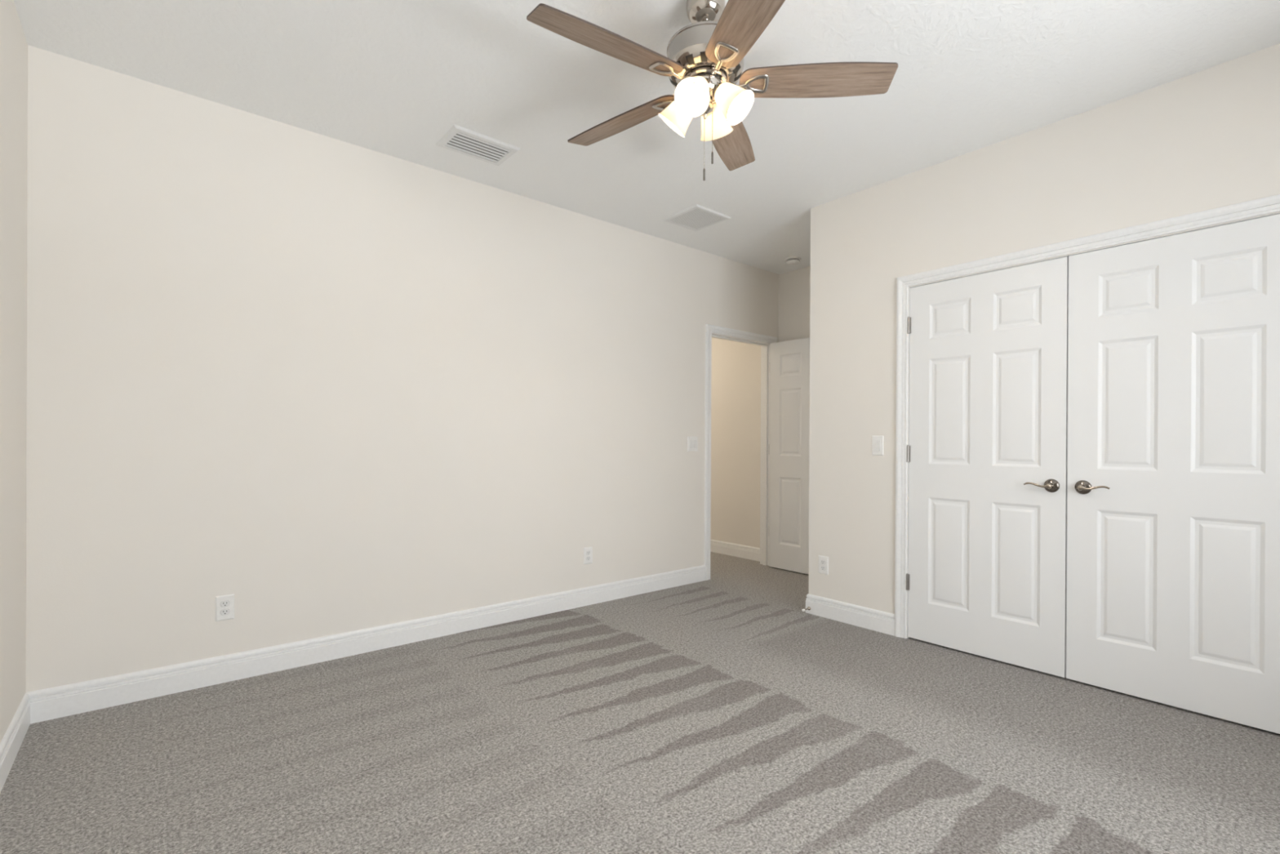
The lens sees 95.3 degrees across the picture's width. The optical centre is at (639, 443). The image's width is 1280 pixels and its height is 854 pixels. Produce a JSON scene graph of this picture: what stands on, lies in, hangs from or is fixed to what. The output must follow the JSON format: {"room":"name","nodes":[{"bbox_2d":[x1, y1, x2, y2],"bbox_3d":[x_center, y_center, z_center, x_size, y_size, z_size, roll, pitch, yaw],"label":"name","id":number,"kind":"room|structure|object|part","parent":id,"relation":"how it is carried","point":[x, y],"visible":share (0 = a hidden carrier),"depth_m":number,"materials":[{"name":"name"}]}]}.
{"room":"empty bedroom","nodes":[
{"label":"empty bedroom","id":0,"kind":"room"},
{"bbox_2d":[0,0,27,742],"bbox_3d":[-1.008,-0.226,0.503,0.120,2.740,4.967,0,0,-40],"label":"wall","id":1,"kind":"structure","parent":0,"point":[13,42],"depth_m":2.12,"materials":[{"name":"beige paint"}]},
{"bbox_2d":[0,692,30,792],"bbox_3d":[-0.925,1.081,0.502,0.014,0.127,4.847,0,0,-40],"label":"baseboard","id":2,"kind":"structure","parent":1,"relation":"attached to","point":[11,741],"depth_m":2.10,"materials":[{"name":"white paint"}]},
{"bbox_2d":[26,44,778,692],"bbox_3d":[-0.625,-0.230,3.979,4.922,2.740,0.120,0,0,-40],"label":"wall","id":3,"kind":"structure","parent":0,"point":[326,385],"depth_m":3.01,"materials":[{"name":"beige paint"}]},
{"bbox_2d":[215,594,234,621],"bbox_3d":[-1.974,0.782,2.776,0.074,0.118,0.008,0,0,-40],"label":"wall outlet","id":4,"kind":"object","parent":3,"relation":"attached to","point":[224,604],"visible":1,"depth_m":2.77,"materials":[{"name":"white plastic"}]},
{"bbox_2d":[220,608,229,614],"bbox_3d":[-1.973,0.802,2.774,0.034,0.025,0.003,0,0,-40],"label":"receptacle","id":5,"kind":"object","parent":4,"relation":"attached to","point":[223,611],"depth_m":2.77,"materials":[{"name":"plastic"}]},
{"bbox_2d":[220,600,229,606],"bbox_3d":[-1.973,0.763,2.774,0.036,0.026,0.003,0,0,-40],"label":"receptacle","id":6,"kind":"object","parent":4,"relation":"attached to","point":[223,603],"depth_m":2.77,"materials":[{"name":"plastic"}]},
{"bbox_2d":[26,564,705,724],"bbox_3d":[-0.968,1.075,3.613,3.934,0.127,0.014,0,0,-40],"label":"baseboard","id":7,"kind":"structure","parent":3,"relation":"attached to","point":[60,701],"depth_m":3.00,"materials":[{"name":"white paint"}]},
{"bbox_2d":[583,546,592,564],"bbox_3d":[-0.365,0.793,4.119,0.074,0.118,0.008,0,0,-40],"label":"wall outlet","id":8,"kind":"object","parent":3,"relation":"attached to","point":[588,551],"visible":1,"depth_m":4.12,"materials":[{"name":"white plastic"}]},
{"bbox_2d":[687,436,697,451],"bbox_3d":[0.435,0.006,4.779,0.118,0.121,0.012,0,0,-40],"label":"light switch","id":9,"kind":"object","parent":3,"relation":"attached to","point":[692,442],"visible":1,"depth_m":4.77,"materials":[{"name":"white plastic"}]},
{"bbox_2d":[704,324,777,580],"bbox_3d":[0.883,0.075,5.240,0.987,2.140,0.156,0,0,-40],"label":"door frame","id":10,"kind":"structure","parent":3,"relation":"attached to","point":[709,329],"depth_m":5.34,"materials":[{"name":"white paint"}]},
{"bbox_2d":[768,337,809,573],"bbox_3d":[1.446,0.110,5.082,0.089,2.055,0.816,0,0,-39],"label":"door","id":11,"kind":"structure","parent":3,"relation":"in","point":[789,360],"depth_m":5.22,"materials":[{"name":"white paint"}]},
{"bbox_2d":[0,551,1279,853],"bbox_3d":[-0.067,1.194,3.305,5.162,0.100,8.290,0,0,-40],"label":"floor","id":12,"kind":"structure","parent":0,"point":[719,714],"depth_m":2.16,"materials":[{"name":"grey carpet"}]},
{"bbox_2d":[13,0,1279,274],"bbox_3d":[-0.053,-1.646,3.300,5.162,0.100,8.290,0,0,-40],"label":"ceiling","id":13,"kind":"structure","parent":0,"point":[391,77],"depth_m":2.52,"materials":[{"name":"white paint"}]},
{"bbox_2d":[435,124,519,166],"bbox_3d":[-0.872,-1.594,3.143,0.369,0.011,0.254,0,0,-40],"label":"ceiling vent","id":14,"kind":"object","parent":13,"relation":"in","point":[460,140],"visible":1,"depth_m":3.13,"materials":[{"name":"white metal"}]},
{"bbox_2d":[662,204,731,231],"bbox_3d":[0.400,-1.591,4.138,0.346,0.010,0.347,0,0,-40],"label":"ceiling vent","id":15,"kind":"object","parent":13,"relation":"in","point":[695,218],"visible":1,"depth_m":4.12,"materials":[{"name":"white metal"}]},
{"bbox_2d":[526,0,897,181],"bbox_3d":[0.201,-1.259,2.102,1.264,0.667,1.276,0,0,-40],"label":"ceiling fan","id":16,"kind":"object","parent":13,"relation":"hanging from","point":[704,63],"visible":1,"depth_m":2.04,"materials":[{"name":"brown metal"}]},
{"bbox_3d":[-0.095,-1.295,1.895,0.538,0.006,0.144,0,14,-32],"label":"blade","id":17,"kind":"part","parent":16,"relation":"part of","materials":[{"name":"brown wood"}]},
{"bbox_3d":[-0.066,-1.295,2.353,0.538,0.006,0.144,0,14,40],"label":"blade","id":18,"kind":"part","parent":16,"relation":"part of","materials":[{"name":"brown wood"}]},
{"bbox_3d":[0.131,-1.204,2.147,0.122,0.140,0.139,0,0,-40],"label":"lamp shade","id":19,"kind":"part","parent":16,"relation":"part of","materials":[{"name":"beige glass"}]},
{"bbox_3d":[0.192,-1.204,2.000,0.139,0.140,0.122,0,0,-40],"label":"lamp shade","id":20,"kind":"part","parent":16,"relation":"part of","materials":[{"name":"beige glass"}]},
{"bbox_3d":[0.198,-1.224,2.024,0.065,0.070,0.050,0,0,-40],"label":"bulb","id":21,"kind":"part","parent":16,"relation":"part of","materials":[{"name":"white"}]},
{"bbox_2d":[690,78,706,99],"bbox_3d":[0.214,-1.248,2.054,0.066,0.068,0.063,0,0,-40],"label":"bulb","id":22,"kind":"object","parent":16,"relation":"attached to","point":[702,91],"depth_m":2.04,"materials":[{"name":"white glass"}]},
{"bbox_3d":[0.226,-0.948,2.055,0.007,0.044,0.007,0,0,16],"label":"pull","id":23,"kind":"part","parent":16,"relation":"part of","materials":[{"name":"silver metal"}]},
{"bbox_3d":[0.227,-1.116,2.055,0.003,0.297,0.003,0,0,-40],"label":"pull chain","id":24,"kind":"part","parent":16,"relation":"part of","materials":[{"name":"silver metal"}]},
{"bbox_3d":[0.255,-1.008,2.059,0.007,0.044,0.007,0,0,-6],"label":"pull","id":25,"kind":"part","parent":16,"relation":"part of","materials":[{"name":"silver metal"}]},
{"bbox_3d":[0.256,-1.147,2.059,0.003,0.238,0.003,0,0,-40],"label":"pull chain","id":26,"kind":"part","parent":16,"relation":"part of","materials":[{"name":"silver metal"}]},
{"bbox_3d":[0.277,-1.204,2.209,0.139,0.140,0.122,0,0,-40],"label":"lamp shade","id":27,"kind":"part","parent":16,"relation":"part of","materials":[{"name":"beige glass"}]},
{"bbox_2d":[711,81,724,104],"bbox_3d":[0.285,-1.248,2.083,0.063,0.068,0.066,0,0,-40],"label":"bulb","id":28,"kind":"object","parent":16,"relation":"attached to","point":[717,87],"depth_m":2.05,"materials":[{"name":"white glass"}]},
{"bbox_3d":[0.379,-1.293,2.468,0.144,0.006,0.538,-14,-5,21],"label":"blade","id":29,"kind":"part","parent":16,"relation":"part of","materials":[{"name":"brown wood"}]},
{"bbox_3d":[0.316,-1.224,2.068,0.050,0.070,0.065,0,0,-40],"label":"bulb","id":30,"kind":"part","parent":16,"relation":"part of","materials":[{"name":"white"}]},
{"bbox_3d":[0.339,-1.203,2.062,0.122,0.140,0.139,0,0,-40],"label":"lamp shade","id":31,"kind":"part","parent":16,"relation":"part of","materials":[{"name":"beige glass"}]},
{"bbox_3d":[0.333,-1.292,1.726,0.144,0.006,0.538,15,-3,-14],"label":"blade","id":32,"kind":"part","parent":16,"relation":"part of","materials":[{"name":"brown wood"}]},
{"bbox_3d":[0.625,-1.292,2.080,0.538,0.006,0.144,0,-14,4],"label":"blade","id":33,"kind":"part","parent":16,"relation":"part of","materials":[{"name":"brown wood"}]},
{"bbox_2d":[784,257,801,265],"bbox_3d":[1.325,-1.569,5.049,0.140,0.046,0.140,0,0,-40],"label":"smoke detector","id":34,"kind":"object","parent":13,"relation":"attached to","point":[790,260],"visible":1,"depth_m":5.01,"materials":[{"name":"white plastic"}]},
{"bbox_2d":[711,266,810,547],"bbox_3d":[1.875,-0.220,4.918,0.120,2.740,8.050,0,0,-40],"label":"wall","id":35,"kind":"structure","parent":0,"point":[735,388],"depth_m":5.86,"materials":[{"name":"beige paint"}]},
{"bbox_2d":[710,539,759,561],"bbox_3d":[0.221,1.075,6.790,0.014,0.127,3.065,0,0,-40],"label":"baseboard","id":36,"kind":"structure","parent":35,"relation":"attached to","point":[746,552],"depth_m":5.89,"materials":[{"name":"white paint"}]},
{"bbox_2d":[808,43,1279,638],"bbox_3d":[2.398,-0.213,2.555,0.120,2.740,3.753,0,0,-40],"label":"wall","id":37,"kind":"structure","parent":0,"point":[1208,139],"depth_m":3.20,"materials":[{"name":"beige paint"}]},
{"bbox_2d":[801,606,810,611],"bbox_3d":[1.113,1.115,3.915,0.077,0.025,0.025,0,0,-40],"label":"door stop","id":38,"kind":"object","parent":37,"relation":"attached to","point":[808,607],"visible":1,"depth_m":3.92,"materials":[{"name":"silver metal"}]},
{"bbox_2d":[818,555,828,574],"bbox_3d":[1.215,0.807,3.869,0.008,0.118,0.074,0,0,-40],"label":"wall outlet","id":39,"kind":"object","parent":37,"relation":"attached to","point":[823,560],"visible":1,"depth_m":3.86,"materials":[{"name":"white plastic"}]},
{"bbox_2d":[805,593,894,635],"bbox_3d":[1.755,1.088,4.085,1.126,0.127,0.620,0,0,-40],"label":"baseboard","id":40,"kind":"structure","parent":37,"relation":"attached to","point":[874,620],"depth_m":3.70,"materials":[{"name":"white paint"}]},
{"bbox_2d":[871,435,884,455],"bbox_3d":[1.457,0.014,3.580,0.012,0.121,0.074,0,0,-40],"label":"light switch","id":41,"kind":"object","parent":37,"relation":"attached to","point":[877,442],"visible":1,"depth_m":3.58,"materials":[{"name":"white plastic"}]},
{"bbox_2d":[906,256,1068,677],"bbox_3d":[1.820,0.115,3.140,0.088,2.055,0.782,0,0,-40],"label":"door","id":42,"kind":"structure","parent":37,"relation":"in","point":[987,451],"depth_m":3.10,"materials":[{"name":"white paint"}]},
{"bbox_3d":[1.976,0.210,2.900,0.020,0.030,0.122,0,0,-40],"label":"lever","id":43,"kind":"part","parent":42,"relation":"part of","materials":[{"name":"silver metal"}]},
{"bbox_3d":[2.027,0.210,2.879,0.036,0.067,0.067,0,0,-40],"label":"handle","id":44,"kind":"part","parent":42,"relation":"part of","materials":[{"name":"silver metal"}]},
{"bbox_2d":[894,194,1279,638],"bbox_3d":[2.119,0.086,2.875,0.138,2.140,1.693,0,0,-40],"label":"door frame","id":45,"kind":"structure","parent":37,"relation":"attached to","point":[1271,204],"depth_m":3.22,"materials":[{"name":"white paint"}]},
{"bbox_2d":[1066,213,1279,733],"bbox_3d":[2.325,0.119,2.535,0.088,2.055,0.782,0,0,-40],"label":"door","id":46,"kind":"structure","parent":37,"relation":"in","point":[1173,594],"depth_m":2.53,"materials":[{"name":"white paint"}]},
{"bbox_3d":[2.108,0.210,2.781,0.036,0.067,0.067,0,0,-40],"label":"handle","id":47,"kind":"part","parent":46,"relation":"part of","materials":[{"name":"silver metal"}]},
{"bbox_3d":[2.120,0.211,2.728,0.020,0.030,0.122,0,0,-40],"label":"lever","id":48,"kind":"part","parent":46,"relation":"part of","materials":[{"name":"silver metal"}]}
]}

